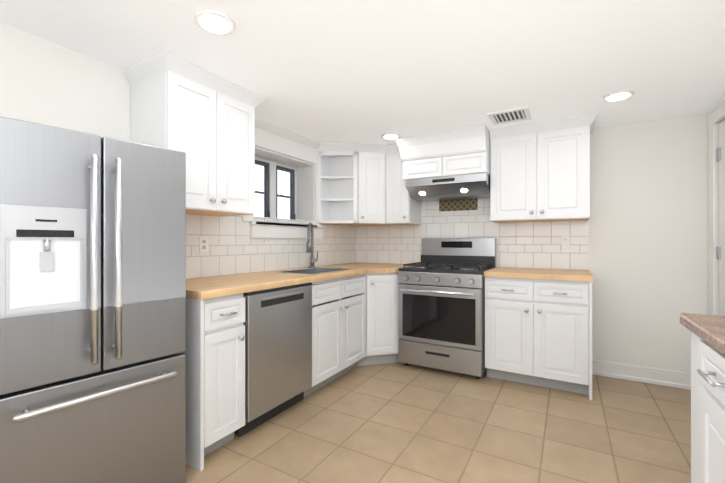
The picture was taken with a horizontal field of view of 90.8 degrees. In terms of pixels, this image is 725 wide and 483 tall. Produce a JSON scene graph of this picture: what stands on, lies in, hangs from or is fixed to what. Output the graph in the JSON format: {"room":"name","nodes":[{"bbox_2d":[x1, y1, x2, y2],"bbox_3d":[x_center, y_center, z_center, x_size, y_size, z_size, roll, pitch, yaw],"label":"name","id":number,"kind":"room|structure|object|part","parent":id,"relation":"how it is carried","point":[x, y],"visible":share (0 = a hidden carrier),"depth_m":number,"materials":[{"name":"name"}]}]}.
{"room":"kitchen","nodes":[
{"label":"kitchen","id":0,"kind":"room"},
{"bbox_2d":[0,22,314,220],"bbox_3d":[-1.547,0.084,2.091,0.300,2.160,5.575,0,0,30],"label":"wall","id":1,"kind":"structure","parent":0,"point":[45,82],"depth_m":1.81,"materials":[{"name":"paint"}]},
{"bbox_2d":[123,50,264,216],"bbox_3d":[-1.031,-0.590,2.271,0.405,0.811,0.710,0,0,30],"label":"upper cabinet","id":2,"kind":"object","parent":1,"relation":"attached to","point":[203,119],"visible":0.92,"depth_m":2.10,"materials":[{"name":"white wood"}]},
{"bbox_2d":[186,214,355,278],"bbox_3d":[-0.715,0.049,3.227,0.008,0.510,2.574,0,0,30],"label":"wall tile","id":3,"kind":"structure","parent":1,"relation":"attached to","point":[234,248],"depth_m":2.88,"materials":[{"name":"white tile"}]},
{"bbox_2d":[199,236,207,252],"bbox_3d":[-1.116,0.021,2.515,0.007,0.115,0.070,0,0,30],"label":"electrical outlet","id":4,"kind":"object","parent":3,"relation":"attached to","point":[203,244],"visible":1,"depth_m":2.51,"materials":[{"name":"white plastic"}]},
{"bbox_2d":[242,117,323,238],"bbox_3d":[-0.780,-0.513,3.320,0.347,0.964,1.110,0,0,30],"label":"window","id":5,"kind":"structure","parent":1,"relation":"in","point":[276,138],"depth_m":3.41,"materials":[{"name":"white wood"}]},
{"bbox_3d":[-0.906,-0.467,3.393,0.057,0.603,0.806,0,0,30],"label":"window sash","id":6,"kind":"part","parent":5,"relation":"part of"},
{"bbox_2d":[318,143,358,223],"bbox_3d":[-0.254,-0.589,3.648,0.424,0.811,0.296,0,0,30],"label":"upper cabinet","id":7,"kind":"object","parent":1,"relation":"attached to","point":[339,178],"visible":0.83,"depth_m":3.70,"materials":[{"name":"white wood"}]},
{"bbox_2d":[0,0,724,144],"bbox_3d":[-0.043,-1.027,1.227,3.770,0.060,5.575,0,0,30],"label":"ceiling","id":8,"kind":"structure","parent":0,"point":[350,71],"depth_m":1.89,"materials":[{"name":"paint"}]},
{"bbox_2d":[194,10,235,35],"bbox_3d":[-0.668,-0.989,1.624,0.176,0.016,0.176,0,0,30],"label":"recessed light","id":9,"kind":"object","parent":8,"relation":"in","point":[214,22],"visible":0.98,"depth_m":1.61,"materials":[{"name":"white glass"}]},
{"bbox_2d":[381,133,399,139],"bbox_3d":[0.267,-0.988,3.359,0.176,0.016,0.176,0,0,30],"label":"recessed light","id":10,"kind":"object","parent":8,"relation":"in","point":[390,136],"visible":0.98,"depth_m":3.33,"materials":[{"name":"white glass"}]},
{"bbox_2d":[487,106,531,124],"bbox_3d":[1.166,-0.988,2.827,0.290,0.016,0.295,0,0,30],"label":"ceiling vent","id":11,"kind":"object","parent":8,"relation":"in","point":[510,115],"visible":0.98,"depth_m":2.81,"materials":[{"name":"white metal"}]},
{"bbox_2d":[603,90,633,101],"bbox_3d":[1.740,-0.988,2.431,0.176,0.016,0.176,0,0,30],"label":"recessed light","id":12,"kind":"object","parent":8,"relation":"in","point":[619,95],"visible":0.98,"depth_m":2.41,"materials":[{"name":"white glass"}]},
{"bbox_2d":[185,362,690,482],"bbox_3d":[-0.043,1.193,1.225,3.770,0.060,5.575,0,0,30],"label":"floor","id":13,"kind":"structure","parent":0,"point":[398,422],"depth_m":2.14,"materials":[{"name":"tile"}]},
{"bbox_2d":[0,116,185,482],"bbox_3d":[-1.211,0.368,1.569,0.544,1.590,0.671,0,0,38],"label":"fridge","id":14,"kind":"object","parent":13,"relation":"on","point":[92,306],"visible":1,"depth_m":1.40,"materials":[{"name":"silver metal"}]},
{"bbox_2d":[181,293,244,470],"bbox_3d":[-0.993,0.728,2.077,0.634,0.870,0.292,0,0,30],"label":"base cabinet","id":15,"kind":"object","parent":13,"relation":"on","point":[214,352],"visible":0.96,"depth_m":1.88,"materials":[{"name":"white wood"}]},
{"bbox_2d":[234,283,311,436],"bbox_3d":[-0.764,0.731,2.468,0.600,0.866,0.596,0,0,30],"label":"dishwasher","id":16,"kind":"object","parent":13,"relation":"on","point":[277,323],"visible":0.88,"depth_m":2.26,"materials":[{"name":"silver metal"}]},
{"bbox_2d":[304,274,365,396],"bbox_3d":[-0.414,0.729,3.083,0.634,0.870,0.800,0,0,30],"label":"base cabinet","id":17,"kind":"object","parent":13,"relation":"on","point":[338,327],"visible":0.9,"depth_m":2.90,"materials":[{"name":"white wood"}]},
{"bbox_2d":[357,273,398,365],"bbox_3d":[0.084,0.730,3.747,0.835,0.870,0.837,0,0,30],"label":"base cabinet","id":18,"kind":"object","parent":13,"relation":"on","point":[381,293],"visible":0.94,"depth_m":3.34,"materials":[{"name":"white wood"}]},
{"bbox_2d":[186,262,409,299],"bbox_3d":[-0.346,0.273,3.007,0.844,0.040,2.566,0,0,30],"label":"countertop","id":19,"kind":"structure","parent":18,"relation":"on","point":[209,287],"depth_m":2.44,"materials":[{"name":"beige wood"}]},
{"bbox_2d":[306,222,317,267],"bbox_3d":[-0.475,0.036,3.376,0.093,0.432,0.247,0,0,2],"label":"faucet","id":20,"kind":"object","parent":19,"relation":"on","point":[309,247],"visible":1,"depth_m":3.44,"materials":[{"name":"metal"}]},
{"bbox_2d":[280,267,351,284],"bbox_3d":[-0.400,0.349,3.112,0.378,0.198,0.608,0,0,30],"label":"sink basin","id":21,"kind":"object","parent":19,"relation":"in","point":[313,270],"visible":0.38,"depth_m":3.32,"materials":[{"name":"silver metal"}]},
{"bbox_2d":[398,238,495,378],"bbox_3d":[0.806,0.564,3.394,0.756,1.200,0.739,0,0,30],"label":"stove","id":22,"kind":"object","parent":13,"relation":"on","point":[441,305],"visible":0.98,"depth_m":3.15,"materials":[{"name":"silver metal"}]},
{"bbox_2d":[485,277,591,399],"bbox_3d":[1.494,0.729,3.054,0.762,0.870,0.634,0,0,30],"label":"base cabinet","id":23,"kind":"object","parent":13,"relation":"on","point":[538,332],"visible":1,"depth_m":2.80,"materials":[{"name":"white wood"}]},
{"bbox_2d":[484,267,592,281],"bbox_3d":[1.502,0.273,3.064,0.769,0.040,0.625,0,0,30],"label":"countertop","id":24,"kind":"structure","parent":23,"relation":"on","point":[556,274],"depth_m":2.88,"materials":[{"name":"beige wood"}]},
{"bbox_2d":[691,332,724,482],"bbox_3d":[1.224,0.728,0.887,0.606,0.870,0.550,0,0,30],"label":"base cabinet","id":25,"kind":"object","parent":13,"relation":"on","point":[707,413],"visible":0.98,"depth_m":1.05,"materials":[{"name":"white wood"}]},
{"bbox_2d":[680,313,724,355],"bbox_3d":[0.856,0.271,0.215,0.581,0.040,2.107,0,0,30],"label":"countertop","id":26,"kind":"structure","parent":25,"relation":"on","point":[709,329],"depth_m":1.08,"materials":[{"name":"stone"}]},
{"bbox_2d":[589,113,707,372],"bbox_3d":[1.322,0.084,3.599,3.170,2.160,0.100,0,0,30],"label":"wall","id":27,"kind":"structure","parent":0,"point":[648,244],"depth_m":2.95,"materials":[{"name":"paint"}]},
{"bbox_2d":[330,143,391,225],"bbox_3d":[0.039,-0.589,3.918,0.618,0.811,0.618,0,0,30],"label":"upper cabinet","id":28,"kind":"object","parent":27,"relation":"attached to","point":[371,184],"visible":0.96,"depth_m":3.70,"materials":[{"name":"white wood"}]},
{"bbox_2d":[386,144,420,224],"bbox_3d":[0.434,-0.589,3.813,0.258,0.811,0.405,0,0,30],"label":"upper cabinet","id":29,"kind":"object","parent":27,"relation":"attached to","point":[403,206],"visible":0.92,"depth_m":3.69,"materials":[{"name":"white wood"}]},
{"bbox_2d":[395,124,489,179],"bbox_3d":[0.818,-0.798,3.489,0.833,0.394,0.575,0,0,30],"label":"upper cabinet","id":30,"kind":"object","parent":27,"relation":"attached to","point":[460,151],"visible":0.94,"depth_m":3.25,"materials":[{"name":"white wood"}]},
{"bbox_2d":[405,173,489,201],"bbox_3d":[0.868,-0.517,3.508,0.758,0.164,0.486,0,0,30],"label":"steel range hood","id":31,"kind":"object","parent":30,"relation":"attached to","point":[467,186],"visible":0.96,"depth_m":3.36,"materials":[{"name":"silver metal"}]},
{"bbox_2d":[356,198,588,269],"bbox_3d":[0.960,-0.086,3.743,2.381,1.100,0.012,0,0,30],"label":"wall tile","id":32,"kind":"structure","parent":27,"relation":"attached to","point":[536,245],"depth_m":3.61,"materials":[{"name":"white tile"}]},
{"bbox_2d":[561,236,569,248],"bbox_3d":[1.837,0.007,3.232,0.070,0.115,0.007,0,0,30],"label":"electrical outlet","id":33,"kind":"object","parent":32,"relation":"attached to","point":[565,242],"visible":1,"depth_m":3.23,"materials":[{"name":"white plastic"}]},
{"bbox_2d":[489,114,596,222],"bbox_3d":[1.577,-0.590,3.156,0.805,0.811,0.405,0,0,30],"label":"upper cabinet","id":34,"kind":"object","parent":27,"relation":"attached to","point":[539,171],"visible":0.98,"depth_m":3.01,"materials":[{"name":"white wood"}]},
{"bbox_2d":[592,359,690,389],"bbox_3d":[2.329,1.099,2.949,0.774,0.130,0.021,0,0,30],"label":"baseboard","id":35,"kind":"structure","parent":27,"relation":"attached to","point":[665,377],"depth_m":2.95,"materials":[{"name":"white wood"}]},
{"bbox_2d":[708,115,724,314],"bbox_3d":[1.384,0.082,0.406,0.120,2.160,5.575,0,0,30],"label":"wall","id":36,"kind":"structure","parent":0,"point":[717,218],"depth_m":2.60,"materials":[{"name":"paint"}]},
{"bbox_2d":[707,97,724,314],"bbox_3d":[2.369,0.096,2.265,0.023,2.135,0.990,0,0,30],"label":"door frame","id":37,"kind":"structure","parent":36,"relation":"attached to","point":[716,113],"depth_m":2.62,"materials":[{"name":"white wood"}]},
{"bbox_2d":[716,119,724,315],"bbox_3d":[2.370,0.151,2.267,0.129,2.010,0.780,0,0,30],"label":"door","id":38,"kind":"structure","parent":36,"relation":"in","point":[720,154],"depth_m":2.55,"materials":[{"name":"white wood"}]}
]}

